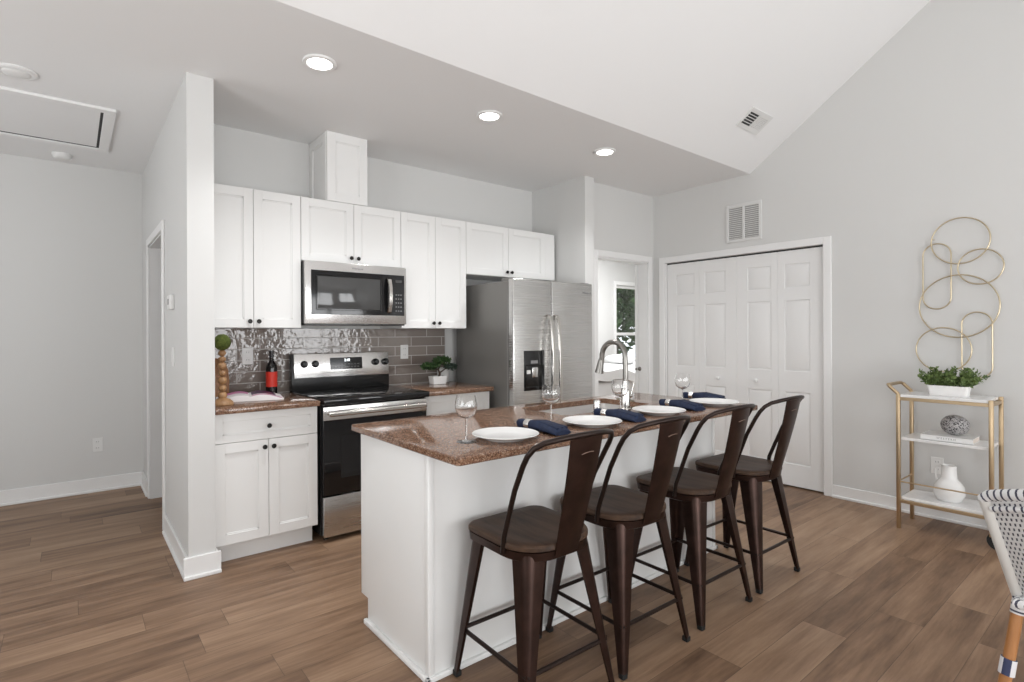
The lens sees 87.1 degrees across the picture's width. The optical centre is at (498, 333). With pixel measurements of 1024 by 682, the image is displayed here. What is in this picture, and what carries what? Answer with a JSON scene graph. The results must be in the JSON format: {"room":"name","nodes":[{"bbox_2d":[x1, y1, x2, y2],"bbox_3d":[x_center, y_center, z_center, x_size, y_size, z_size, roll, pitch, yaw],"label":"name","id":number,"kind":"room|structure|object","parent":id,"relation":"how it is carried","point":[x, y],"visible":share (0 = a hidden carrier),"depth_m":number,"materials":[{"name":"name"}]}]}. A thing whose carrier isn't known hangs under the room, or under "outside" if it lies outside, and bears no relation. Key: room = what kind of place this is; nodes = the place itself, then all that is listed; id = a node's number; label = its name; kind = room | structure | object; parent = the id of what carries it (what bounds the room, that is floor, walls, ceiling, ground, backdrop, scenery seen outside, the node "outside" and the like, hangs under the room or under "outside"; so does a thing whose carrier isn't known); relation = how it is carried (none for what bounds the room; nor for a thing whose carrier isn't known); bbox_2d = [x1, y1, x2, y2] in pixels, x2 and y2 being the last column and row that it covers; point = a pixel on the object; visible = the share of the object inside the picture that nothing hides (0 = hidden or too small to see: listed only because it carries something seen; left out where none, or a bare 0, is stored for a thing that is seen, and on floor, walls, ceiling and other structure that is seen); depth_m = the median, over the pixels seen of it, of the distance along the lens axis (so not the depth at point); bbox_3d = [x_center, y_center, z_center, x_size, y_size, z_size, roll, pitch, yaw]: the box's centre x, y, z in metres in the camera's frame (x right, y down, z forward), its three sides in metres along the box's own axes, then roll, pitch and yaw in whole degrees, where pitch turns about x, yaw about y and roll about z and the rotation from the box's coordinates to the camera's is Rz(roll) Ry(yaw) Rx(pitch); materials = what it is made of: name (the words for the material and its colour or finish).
{"room":"kitchen","nodes":[
{"label":"kitchen","id":0,"kind":"room"},
{"bbox_2d":[0,153,142,490],"bbox_3d":[-4.296,-0.033,3.997,3.027,2.775,0.100,0,0,-38],"label":"wall","id":1,"kind":"structure","parent":0,"point":[71,266],"depth_m":4.49,"materials":[{"name":"grey paint"}]},
{"bbox_2d":[0,471,142,506],"bbox_3d":[-4.263,1.295,3.937,2.793,0.120,0.026,0,0,-38],"label":"baseboard","id":2,"kind":"structure","parent":1,"relation":"attached to","point":[92,485],"depth_m":4.48,"materials":[{"name":"white paint"}]},
{"bbox_2d":[92,437,102,451],"bbox_3d":[-3.433,0.951,4.607,0.072,0.117,0.008,0,0,-38],"label":"wall outlet","id":3,"kind":"object","parent":1,"relation":"attached to","point":[97,443],"visible":1,"depth_m":4.60,"materials":[{"name":"white plastic"}]},
{"bbox_2d":[142,72,215,556],"bbox_3d":[-2.390,-0.042,3.921,0.134,2.775,2.385,0,0,-38],"label":"wall","id":4,"kind":"structure","parent":0,"point":[178,173],"depth_m":3.02,"materials":[{"name":"grey paint"}]},
{"bbox_2d":[146,219,165,529],"bbox_3d":[-2.530,0.286,4.086,0.150,2.120,1.010,0,0,-38],"label":"trim","id":5,"kind":"structure","parent":4,"relation":"attached to","point":[155,252],"depth_m":4.40,"materials":[{"name":"white paint"}]},
{"bbox_2d":[167,295,173,309],"bbox_3d":[-2.046,-0.196,3.355,0.028,0.090,0.120,0,0,-38],"label":"thermostat","id":6,"kind":"object","parent":4,"relation":"attached to","point":[170,298],"visible":1,"depth_m":3.31,"materials":[{"name":"white plastic"}]},
{"bbox_2d":[171,347,174,365],"bbox_3d":[-2.026,0.144,3.345,0.011,0.117,0.072,0,0,-38],"label":"light switch","id":7,"kind":"object","parent":4,"relation":"attached to","point":[173,349],"visible":1,"depth_m":3.32,"materials":[{"name":"white plastic"}]},
{"bbox_2d":[140,472,221,581],"bbox_3d":[-2.376,1.286,3.910,0.186,0.120,2.411,0,0,-38],"label":"baseboard","id":8,"kind":"structure","parent":4,"relation":"attached to","point":[203,565],"depth_m":3.01,"materials":[{"name":"white paint"}]},
{"bbox_2d":[214,124,531,381],"bbox_3d":[-0.871,-0.049,4.579,3.120,2.775,0.100,0,0,-38],"label":"wall","id":9,"kind":"structure","parent":0,"point":[242,158],"depth_m":4.48,"materials":[{"name":"grey paint"}]},
{"bbox_2d":[242,348,252,364],"bbox_3d":[-1.765,0.158,3.785,0.072,0.117,0.008,0,0,-38],"label":"wall outlet","id":10,"kind":"object","parent":9,"relation":"attached to","point":[247,353],"visible":1,"depth_m":3.78,"materials":[{"name":"white plastic"}]},
{"bbox_2d":[214,183,300,328],"bbox_3d":[-1.685,-0.489,3.622,0.595,0.902,0.384,0,0,-38],"label":"upper cabinet","id":11,"kind":"object","parent":9,"relation":"attached to","point":[257,233],"visible":0.82,"depth_m":3.50,"materials":[{"name":"white paint"}]},
{"bbox_2d":[215,329,444,392],"bbox_3d":[-1.260,0.210,4.198,1.977,0.498,0.012,0,0,-38],"label":"backsplash","id":12,"kind":"structure","parent":9,"relation":"attached to","point":[424,345],"depth_m":4.11,"materials":[{"name":"grey tile"}]},
{"bbox_2d":[309,131,366,205],"bbox_3d":[-1.203,-1.188,4.028,0.307,0.491,0.358,0,0,-38],"label":"chase","id":13,"kind":"object","parent":9,"relation":"attached to","point":[337,161],"visible":0.91,"depth_m":3.90,"materials":[{"name":"white paint"}]},
{"bbox_2d":[300,197,400,267],"bbox_3d":[-1.154,-0.723,4.043,0.760,0.439,0.384,0,0,-38],"label":"upper cabinet","id":14,"kind":"object","parent":9,"relation":"attached to","point":[331,231],"visible":0.86,"depth_m":3.89,"materials":[{"name":"white paint"}]},
{"bbox_2d":[301,260,405,325],"bbox_3d":[-1.116,-0.279,4.000,0.761,0.439,0.478,0,0,-38],"label":"microwave","id":15,"kind":"object","parent":14,"relation":"attached to","point":[332,293],"visible":1,"depth_m":3.82,"materials":[{"name":"silver metal"}]},
{"bbox_2d":[400,345,407,358],"bbox_3d":[-0.797,0.153,4.552,0.072,0.117,0.008,0,0,-38],"label":"wall outlet","id":16,"kind":"object","parent":9,"relation":"attached to","point":[403,348],"visible":1,"depth_m":4.55,"materials":[{"name":"white plastic"}]},
{"bbox_2d":[381,212,465,328],"bbox_3d":[-0.614,-0.494,4.470,0.611,0.902,0.384,0,0,-38],"label":"upper cabinet","id":17,"kind":"object","parent":9,"relation":"attached to","point":[433,249],"visible":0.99,"depth_m":4.34,"materials":[{"name":"white paint"}]},
{"bbox_2d":[466,222,554,281],"bbox_3d":[0.033,-0.727,4.983,1.037,0.442,0.384,0,0,-38],"label":"upper cabinet","id":18,"kind":"object","parent":9,"relation":"attached to","point":[493,253],"visible":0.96,"depth_m":4.82,"materials":[{"name":"white paint"}]},
{"bbox_2d":[428,375,446,383],"bbox_3d":[-0.512,0.387,4.523,0.136,0.066,0.092,0,0,-38],"label":"pot","id":19,"kind":"object","parent":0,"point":[438,379],"depth_m":4.49,"materials":[{"name":"white ceramic"}]},
{"bbox_2d":[0,0,929,196],"bbox_3d":[1.540,-2.381,3.518,11.600,1.867,8.610,0,0,-38],"label":"ceiling","id":20,"kind":"structure","parent":0,"point":[132,58],"depth_m":3.33,"materials":[{"name":"white paint"}]},
{"bbox_2d":[0,63,38,80],"bbox_3d":[-2.624,-1.416,2.927,0.188,0.024,0.188,0,0,-38],"label":"ceiling disc","id":21,"kind":"object","parent":20,"relation":"attached to","point":[14,71],"visible":1,"depth_m":2.91,"materials":[{"name":"white paint"}]},
{"bbox_2d":[0,86,115,152],"bbox_3d":[-3.284,-1.416,3.394,1.375,0.018,0.990,0,0,-38],"label":"attic hatch","id":22,"kind":"object","parent":20,"relation":"attached to","point":[25,115],"visible":1,"depth_m":3.59,"materials":[{"name":"white paint"}]},
{"bbox_2d":[51,152,72,160],"bbox_3d":[-3.468,-1.404,4.275,0.136,0.040,0.136,0,0,-38],"label":"smoke detector","id":23,"kind":"object","parent":20,"relation":"attached to","point":[62,156],"visible":1,"depth_m":4.24,"materials":[{"name":"white plastic"}]},
{"bbox_2d":[302,54,336,71],"bbox_3d":[-0.947,-1.430,2.846,0.176,0.012,0.176,0,0,-38],"label":"recessed light","id":24,"kind":"object","parent":20,"relation":"in","point":[316,62],"visible":1,"depth_m":2.83,"materials":[{"name":"white paint"}]},
{"bbox_2d":[476,110,502,121],"bbox_3d":[-0.061,-1.435,3.548,0.176,0.012,0.176,0,0,-38],"label":"recessed light","id":25,"kind":"object","parent":20,"relation":"in","point":[485,115],"visible":1,"depth_m":3.53,"materials":[{"name":"white paint"}]},
{"bbox_2d":[594,148,615,155],"bbox_3d":[0.841,-1.439,4.262,0.176,0.012,0.176,0,0,-38],"label":"recessed light","id":26,"kind":"object","parent":20,"relation":"in","point":[601,151],"visible":1,"depth_m":4.24,"materials":[{"name":"white paint"}]},
{"bbox_2d":[736,107,772,134],"bbox_3d":[2.026,-1.682,4.261,0.330,0.105,0.143,0,0,-38],"label":"ceiling vent","id":27,"kind":"object","parent":20,"relation":"in","point":[754,120],"visible":1,"depth_m":4.25,"materials":[{"name":"white metal"}]},
{"bbox_2d":[0,481,1023,681],"bbox_3d":[1.586,1.377,3.483,11.600,0.100,8.700,0,0,-38],"label":"floor","id":28,"kind":"structure","parent":0,"point":[93,589],"depth_m":2.58,"materials":[{"name":"brown wood"}]},
{"bbox_2d":[215,406,317,561],"bbox_3d":[-1.581,0.902,3.498,0.595,0.880,0.674,0,0,-38],"label":"base cabinet","id":29,"kind":"object","parent":28,"relation":"on","point":[266,482],"visible":0.91,"depth_m":3.25,"materials":[{"name":"white paint"}]},
{"bbox_2d":[215,392,319,414],"bbox_3d":[-1.579,0.443,3.493,0.600,0.035,0.696,0,0,-38],"label":"countertop","id":30,"kind":"structure","parent":29,"relation":"on","point":[290,401],"depth_m":3.28,"materials":[{"name":"brown stone"}]},
{"bbox_2d":[215,358,228,396],"bbox_3d":[-1.914,0.296,3.619,0.184,0.260,0.058,0,0,-38],"label":"cutting board","id":31,"kind":"object","parent":30,"relation":"on","point":[217,361],"visible":0.27,"depth_m":3.63,"materials":[{"name":"brown wood"}]},
{"bbox_2d":[215,334,233,405],"bbox_3d":[-1.651,0.214,3.214,0.126,0.424,0.125,0,0,-38],"label":"topiary","id":32,"kind":"object","parent":30,"relation":"on","point":[222,341],"visible":0.97,"depth_m":3.19,"materials":[{"name":"brown wood"}]},
{"bbox_2d":[216,390,283,401],"bbox_3d":[-1.626,0.405,3.514,0.390,0.039,0.290,0,0,-27],"label":"open magazine","id":33,"kind":"object","parent":30,"relation":"on","point":[239,396],"visible":0.91,"depth_m":3.43,"materials":[{"name":"white paper"}]},
{"bbox_2d":[227,391,247,395],"bbox_3d":[-1.744,0.401,3.540,0.172,0.029,0.125,0,0,-27],"label":"picture","id":34,"kind":"object","parent":33,"relation":"on","point":[238,392],"depth_m":3.54,"materials":[{"name":"pink"}]},
{"bbox_2d":[251,390,274,394],"bbox_3d":[-1.569,0.395,3.585,0.146,0.021,0.191,0,0,-27],"label":"picture","id":35,"kind":"object","parent":33,"relation":"on","point":[259,391],"depth_m":3.56,"materials":[{"name":"purple"}]},
{"bbox_2d":[266,351,276,392],"bbox_3d":[-1.595,0.272,3.780,0.076,0.306,0.076,0,0,-38],"label":"wine bottle","id":36,"kind":"object","parent":30,"relation":"on","point":[271,367],"visible":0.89,"depth_m":3.75,"materials":[{"name":"black glass"}]},
{"bbox_2d":[289,352,428,539],"bbox_3d":[-1.008,0.743,3.903,0.774,1.192,0.715,0,0,-38],"label":"range","id":37,"kind":"object","parent":28,"relation":"on","point":[350,388],"visible":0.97,"depth_m":3.58,"materials":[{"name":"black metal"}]},
{"bbox_2d":[292,385,428,405],"bbox_3d":[-0.997,0.437,3.887,0.774,0.040,0.635,0,0,-38],"label":"cooktop","id":38,"kind":"object","parent":37,"relation":"in","point":[334,395],"depth_m":3.77,"materials":[{"name":"black glass"}]},
{"bbox_2d":[425,391,488,415],"bbox_3d":[-0.493,0.897,4.360,0.588,0.880,0.674,0,0,-38],"label":"base cabinet","id":39,"kind":"object","parent":28,"relation":"on","point":[443,404],"visible":0.08,"depth_m":4.06,"materials":[{"name":"white paint"}]},
{"bbox_2d":[392,381,493,395],"bbox_3d":[-0.487,0.438,4.357,0.602,0.035,0.696,0,0,-38],"label":"countertop","id":40,"kind":"structure","parent":39,"relation":"on","point":[450,388],"depth_m":4.21,"materials":[{"name":"brown stone"}]},
{"bbox_2d":[420,355,457,383],"bbox_3d":[-0.502,0.299,4.527,0.351,0.242,0.145,0,0,-38],"label":"bonsai","id":41,"kind":"object","parent":40,"relation":"on","point":[438,379],"visible":1,"depth_m":4.51,"materials":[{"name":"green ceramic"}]},
{"bbox_2d":[437,367,448,381],"bbox_3d":[-0.484,0.357,4.698,0.114,0.126,0.114,0,0,-38],"label":"canister","id":42,"kind":"object","parent":40,"relation":"on","point":[445,372],"visible":0.32,"depth_m":4.66,"materials":[{"name":"white ceramic"}]},
{"bbox_2d":[456,277,591,408],"bbox_3d":[0.247,0.441,4.737,0.905,1.765,0.876,0,0,-38],"label":"refrigerator","id":43,"kind":"object","parent":28,"relation":"on","point":[519,337],"visible":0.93,"depth_m":4.40,"materials":[{"name":"grey metal"}]},
{"bbox_2d":[453,429,614,681],"bbox_3d":[0.157,0.831,2.027,0.445,1.005,0.538,0,0,-37],"label":"counter stool","id":44,"kind":"object","parent":28,"relation":"on","point":[532,536],"visible":1,"depth_m":1.89,"materials":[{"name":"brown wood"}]},
{"bbox_2d":[361,418,717,681],"bbox_3d":[0.345,0.894,2.930,2.075,0.877,0.629,0,0,-38],"label":"kitchen island","id":45,"kind":"object","parent":28,"relation":"on","point":[417,510],"visible":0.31,"depth_m":2.27,"materials":[{"name":"white paint"}]},
{"bbox_2d":[352,392,757,465],"bbox_3d":[0.413,0.403,2.861,2.133,0.103,0.905,0,0,-38],"label":"island countertop","id":46,"kind":"structure","parent":45,"relation":"on","point":[433,436],"depth_m":2.46,"materials":[{"name":"brown stone"}]},
{"bbox_2d":[455,394,476,443],"bbox_3d":[-0.128,0.334,2.119,0.089,0.183,0.089,0,0,-18],"label":"wine glass","id":47,"kind":"object","parent":46,"relation":"on","point":[465,404],"visible":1,"depth_m":2.09,"materials":[{"name":"clear glass"}]},
{"bbox_2d":[455,394,476,418],"bbox_3d":[-0.128,0.288,2.119,0.089,0.092,0.089,0,0,-38],"label":"bowl","id":48,"kind":"object","parent":47,"relation":"on","point":[465,404],"depth_m":2.09,"materials":[{"name":"clear glass"}]},
{"bbox_2d":[472,427,538,441],"bbox_3d":[0.028,0.413,2.186,0.274,0.024,0.274,0,0,-38],"label":"dinner plate","id":49,"kind":"object","parent":46,"relation":"on","point":[495,434],"visible":1,"depth_m":2.22,"materials":[{"name":"white ceramic"}]},
{"bbox_2d":[516,419,570,435],"bbox_3d":[0.184,0.399,2.348,0.102,0.049,0.270,0,0,-40],"label":"rolled napkin","id":50,"kind":"object","parent":46,"relation":"on","point":[546,426],"visible":0.95,"depth_m":2.29,"materials":[{"name":"blue fabric"}]},
{"bbox_2d":[541,384,559,423],"bbox_3d":[0.244,0.332,2.516,0.089,0.183,0.089,0,0,-18],"label":"wine glass","id":51,"kind":"object","parent":46,"relation":"on","point":[550,393],"visible":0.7,"depth_m":2.48,"materials":[{"name":"clear glass"}]},
{"bbox_2d":[541,384,559,404],"bbox_3d":[0.244,0.286,2.516,0.089,0.092,0.089,0,0,-38],"label":"bowl","id":52,"kind":"object","parent":51,"relation":"on","point":[550,393],"depth_m":2.48,"materials":[{"name":"clear glass"}]},
{"bbox_2d":[541,403,630,414],"bbox_3d":[0.515,0.552,3.155,0.756,0.195,0.416,0,0,-38],"label":"sink","id":53,"kind":"object","parent":46,"relation":"in","point":[574,410],"visible":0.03,"depth_m":3.38,"materials":[{"name":"silver metal"}]},
{"bbox_2d":[562,415,621,427],"bbox_3d":[0.434,0.411,2.502,0.274,0.024,0.274,0,0,-38],"label":"dinner plate","id":54,"kind":"object","parent":46,"relation":"on","point":[590,421],"visible":1,"depth_m":2.54,"materials":[{"name":"white ceramic"}]},
{"bbox_2d":[595,339,633,410],"bbox_3d":[0.658,0.227,3.061,0.095,0.391,0.244,0,0,-38],"label":"faucet","id":55,"kind":"object","parent":46,"relation":"on","point":[625,400],"visible":0.79,"depth_m":2.98,"materials":[{"name":"grey metal"}]},
{"bbox_2d":[611,379,628,408],"bbox_3d":[0.635,0.330,2.813,0.089,0.183,0.089,0,0,-18],"label":"wine glass","id":56,"kind":"object","parent":46,"relation":"on","point":[620,387],"visible":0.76,"depth_m":2.78,"materials":[{"name":"clear glass"}]},
{"bbox_2d":[611,379,628,396],"bbox_3d":[0.635,0.284,2.813,0.089,0.092,0.089,0,0,-38],"label":"bowl","id":57,"kind":"object","parent":56,"relation":"on","point":[620,387],"depth_m":2.78,"materials":[{"name":"clear glass"}]},
{"bbox_2d":[594,408,646,421],"bbox_3d":[0.590,0.397,2.670,0.102,0.049,0.270,0,0,-41],"label":"rolled napkin","id":58,"kind":"object","parent":46,"relation":"on","point":[622,414],"visible":0.83,"depth_m":2.62,"materials":[{"name":"blue fabric"}]},
{"bbox_2d":[632,406,685,415],"bbox_3d":[0.846,0.409,2.843,0.274,0.024,0.274,0,0,-38],"label":"dinner plate","id":59,"kind":"object","parent":46,"relation":"on","point":[649,410],"visible":1,"depth_m":2.87,"materials":[{"name":"white ceramic"}]},
{"bbox_2d":[659,399,705,410],"bbox_3d":[1.024,0.395,3.039,0.102,0.049,0.270,0,0,-32],"label":"rolled napkin","id":60,"kind":"object","parent":46,"relation":"on","point":[681,403],"visible":0.93,"depth_m":2.99,"materials":[{"name":"blue fabric"}]},
{"bbox_2d":[675,373,689,398],"bbox_3d":[1.088,0.328,3.184,0.089,0.183,0.089,0,0,-18],"label":"wine glass","id":61,"kind":"object","parent":46,"relation":"on","point":[682,380],"visible":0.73,"depth_m":3.15,"materials":[{"name":"clear glass"}]},
{"bbox_2d":[675,373,689,388],"bbox_3d":[1.087,0.282,3.184,0.089,0.092,0.089,0,0,-38],"label":"bowl","id":62,"kind":"object","parent":61,"relation":"on","point":[682,380],"depth_m":3.15,"materials":[{"name":"clear glass"}]},
{"bbox_2d":[683,392,725,398],"bbox_3d":[1.295,0.394,3.413,0.102,0.049,0.270,0,0,-41],"label":"rolled napkin","id":63,"kind":"object","parent":46,"relation":"on","point":[689,395],"visible":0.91,"depth_m":3.40,"materials":[{"name":"blue fabric"}]},
{"bbox_2d":[690,398,738,405],"bbox_3d":[1.270,0.407,3.179,0.274,0.024,0.274,0,0,-38],"label":"dinner plate","id":64,"kind":"object","parent":46,"relation":"on","point":[705,401],"visible":0.89,"depth_m":3.22,"materials":[{"name":"white ceramic"}]},
{"bbox_2d":[599,354,634,395],"bbox_3d":[1.409,0.823,7.528,2.190,1.010,1.400,0,0,-38],"label":"bed","id":65,"kind":"object","parent":28,"relation":"on","point":[613,369],"visible":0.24,"depth_m":6.85,"materials":[{"name":"grey fabric"}]},
{"bbox_2d":[599,362,634,381],"bbox_3d":[1.408,0.527,7.528,2.190,0.216,1.400,0,0,-38],"label":"duvet","id":66,"kind":"object","parent":65,"relation":"on","point":[612,370],"depth_m":6.84,"materials":[{"name":"white fabric"}]},
{"bbox_2d":[604,354,634,363],"bbox_3d":[1.862,0.395,8.284,0.360,0.160,0.540,0,0,-38],"label":"pillow","id":67,"kind":"object","parent":65,"relation":"on","point":[616,358],"depth_m":8.15,"materials":[{"name":"white fabric"}]},
{"bbox_2d":[546,415,690,680],"bbox_3d":[0.546,0.829,2.336,0.445,1.005,0.538,0,0,-37],"label":"counter stool","id":68,"kind":"object","parent":28,"relation":"on","point":[619,510],"visible":0.93,"depth_m":2.18,"materials":[{"name":"brown metal"}]},
{"bbox_2d":[632,404,754,630],"bbox_3d":[0.976,0.827,2.676,0.445,1.005,0.538,0,0,-37],"label":"counter stool","id":69,"kind":"object","parent":28,"relation":"on","point":[689,491],"visible":0.91,"depth_m":2.53,"materials":[{"name":"brown metal"}]},
{"bbox_2d":[684,395,803,593],"bbox_3d":[1.401,0.825,3.012,0.445,1.005,0.538,0,0,-37],"label":"counter stool","id":70,"kind":"object","parent":28,"relation":"on","point":[750,471],"visible":0.86,"depth_m":2.86,"materials":[{"name":"brown metal"}]},
{"bbox_2d":[886,381,1003,549],"bbox_3d":[2.988,0.829,3.565,0.318,0.981,0.631,0,0,-38],"label":"bar cart","id":71,"kind":"object","parent":28,"relation":"on","point":[968,505],"visible":0.64,"depth_m":3.53,"materials":[{"name":"gold metal"}]},
{"bbox_2d":[902,489,982,514],"bbox_3d":[2.986,1.113,3.570,0.271,0.018,0.449,0,0,-38],"label":"shelf","id":72,"kind":"object","parent":71,"relation":"attached to","point":[968,505],"depth_m":3.52,"materials":[{"name":"white stone"}]},
{"bbox_2d":[900,391,997,402],"bbox_3d":[2.982,0.419,3.570,0.303,0.018,0.449,0,0,-38],"label":"shelf","id":73,"kind":"object","parent":71,"relation":"attached to","point":[916,396],"depth_m":3.50,"materials":[{"name":"white stone"}]},
{"bbox_2d":[933,464,965,502],"bbox_3d":[2.982,0.986,3.562,0.168,0.234,0.168,0,0,-38],"label":"vase","id":74,"kind":"object","parent":71,"relation":"on","point":[948,479],"visible":0.98,"depth_m":3.52,"materials":[{"name":"white ceramic"}]},
{"bbox_2d":[901,433,997,450],"bbox_3d":[2.984,0.711,3.570,0.271,0.018,0.449,0,0,-38],"label":"shelf","id":75,"kind":"object","parent":71,"relation":"attached to","point":[981,445],"depth_m":3.48,"materials":[{"name":"white stone"}]},
{"bbox_2d":[920,430,979,444],"bbox_3d":[2.985,0.684,3.559,0.196,0.034,0.270,0,0,-38],"label":"book","id":76,"kind":"object","parent":71,"relation":"on","point":[930,435],"visible":1,"depth_m":3.51,"materials":[{"name":"white paper"}]},
{"bbox_2d":[940,415,969,434],"bbox_3d":[3.006,0.601,3.545,0.136,0.132,0.152,0,0,-38],"label":"ball","id":77,"kind":"object","parent":76,"relation":"on","point":[951,424],"visible":1,"depth_m":3.50,"materials":[{"name":"grey stone"}]},
{"bbox_2d":[918,365,989,396],"bbox_3d":[3.000,0.309,3.558,0.188,0.201,0.369,0,0,-38],"label":"planter","id":78,"kind":"object","parent":71,"relation":"on","point":[947,383],"visible":1,"depth_m":3.54,"materials":[{"name":"white paint"}]},
{"bbox_2d":[978,489,1023,681],"bbox_3d":[1.962,0.896,1.712,0.600,0.864,0.591,0,0,-38],"label":"bistro chair","id":79,"kind":"object","parent":28,"relation":"on","point":[1002,509],"visible":1,"depth_m":1.78,"materials":[{"name":"white wicker"}]},
{"bbox_2d":[532,176,594,396],"bbox_3d":[0.618,-0.056,5.234,0.123,2.775,0.720,0,0,-38],"label":"wall partition","id":80,"kind":"structure","parent":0,"point":[564,210],"depth_m":5.05,"materials":[{"name":"grey paint"}]},
{"bbox_2d":[598,260,634,362],"bbox_3d":[1.361,-0.060,8.667,5.505,2.775,0.100,0,0,-38],"label":"wall","id":81,"kind":"structure","parent":0,"point":[608,271],"depth_m":8.96,"materials":[{"name":"grey paint"}]},
{"bbox_2d":[613,281,634,353],"bbox_3d":[2.409,-0.177,9.481,1.280,1.430,0.106,0,0,-38],"label":"window","id":82,"kind":"structure","parent":81,"relation":"attached to","point":[616,284],"depth_m":9.08,"materials":[{"name":"white paint"}]},
{"bbox_2d":[594,182,653,393],"bbox_3d":[1.204,-0.059,5.427,1.035,2.775,0.115,0,0,-38],"label":"wall","id":83,"kind":"structure","parent":0,"point":[623,219],"depth_m":5.40,"materials":[{"name":"grey paint"}]},
{"bbox_2d":[594,249,652,396],"bbox_3d":[1.225,0.261,5.432,0.917,2.134,0.131,0,0,-38],"label":"trim","id":84,"kind":"structure","parent":83,"relation":"attached to","point":[645,300],"depth_m":5.64,"materials":[{"name":"white paint"}]},
{"bbox_2d":[635,265,640,392],"bbox_3d":[1.743,0.291,5.926,0.688,2.045,0.079,0,0,-38],"label":"door","id":85,"kind":"structure","parent":83,"relation":"in","point":[637,368],"depth_m":5.74,"materials":[{"name":"white paint"}]},
{"bbox_2d":[653,0,1023,500],"bbox_3d":[3.530,-0.944,3.414,0.120,4.522,6.165,0,0,-38],"label":"wall","id":86,"kind":"structure","parent":0,"point":[928,132],"depth_m":3.94,"materials":[{"name":"grey paint"}]},
{"bbox_2d":[726,200,761,243],"bbox_3d":[2.243,-1.023,4.932,0.012,0.348,0.334,0,0,-38],"label":"air vent","id":87,"kind":"object","parent":86,"relation":"in","point":[743,220],"visible":1,"depth_m":4.92,"materials":[{"name":"white metal"}]},
{"bbox_2d":[667,245,823,491],"bbox_3d":[2.227,0.291,5.026,0.081,2.041,1.491,0,0,-38],"label":"door","id":88,"kind":"structure","parent":86,"relation":"in","point":[747,328],"depth_m":4.85,"materials":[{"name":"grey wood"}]},
{"bbox_2d":[659,236,832,496],"bbox_3d":[2.241,0.265,5.036,0.136,2.117,1.631,0,0,-38],"label":"trim","id":89,"kind":"structure","parent":86,"relation":"attached to","point":[826,241],"depth_m":4.41,"materials":[{"name":"white paint"}]},
{"bbox_2d":[832,485,988,530],"bbox_3d":[4.018,1.265,2.693,0.026,0.100,4.243,0,0,-38],"label":"baseboard","id":90,"kind":"structure","parent":86,"relation":"attached to","point":[840,492],"depth_m":4.02,"materials":[{"name":"white paint"}]},
{"bbox_2d":[931,457,943,473],"bbox_3d":[3.124,0.939,3.834,0.008,0.117,0.072,0,0,-38],"label":"wall outlet","id":91,"kind":"object","parent":86,"relation":"attached to","point":[935,461],"visible":0.85,"depth_m":3.83,"materials":[{"name":"white plastic"}]},
{"bbox_2d":[915,217,1004,377],"bbox_3d":[3.185,-0.250,3.729,0.034,1.110,0.481,0,0,-38],"label":"wall art","id":92,"kind":"object","parent":86,"relation":"attached to","point":[983,223],"visible":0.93,"depth_m":3.71,"materials":[{"name":"gold metal"}]},
{"label":"outside","id":93,"kind":"structure","parent":0,"visible":0},
{"bbox_3d":[-6.096,1.813,15.765,38.000,0.100,19.700,0,0,-38],"label":"ground","id":94,"kind":"structure","parent":93,"visible":0},
{"bbox_2d":[616,288,634,353],"bbox_3d":[3.007,-0.848,14.286,5.409,5.154,5.462,0,0,-36],"label":"tree","id":95,"kind":"object","parent":94,"relation":"on","point":[625,298],"visible":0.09,"depth_m":13.57,"materials":[{"name":"green plant"}]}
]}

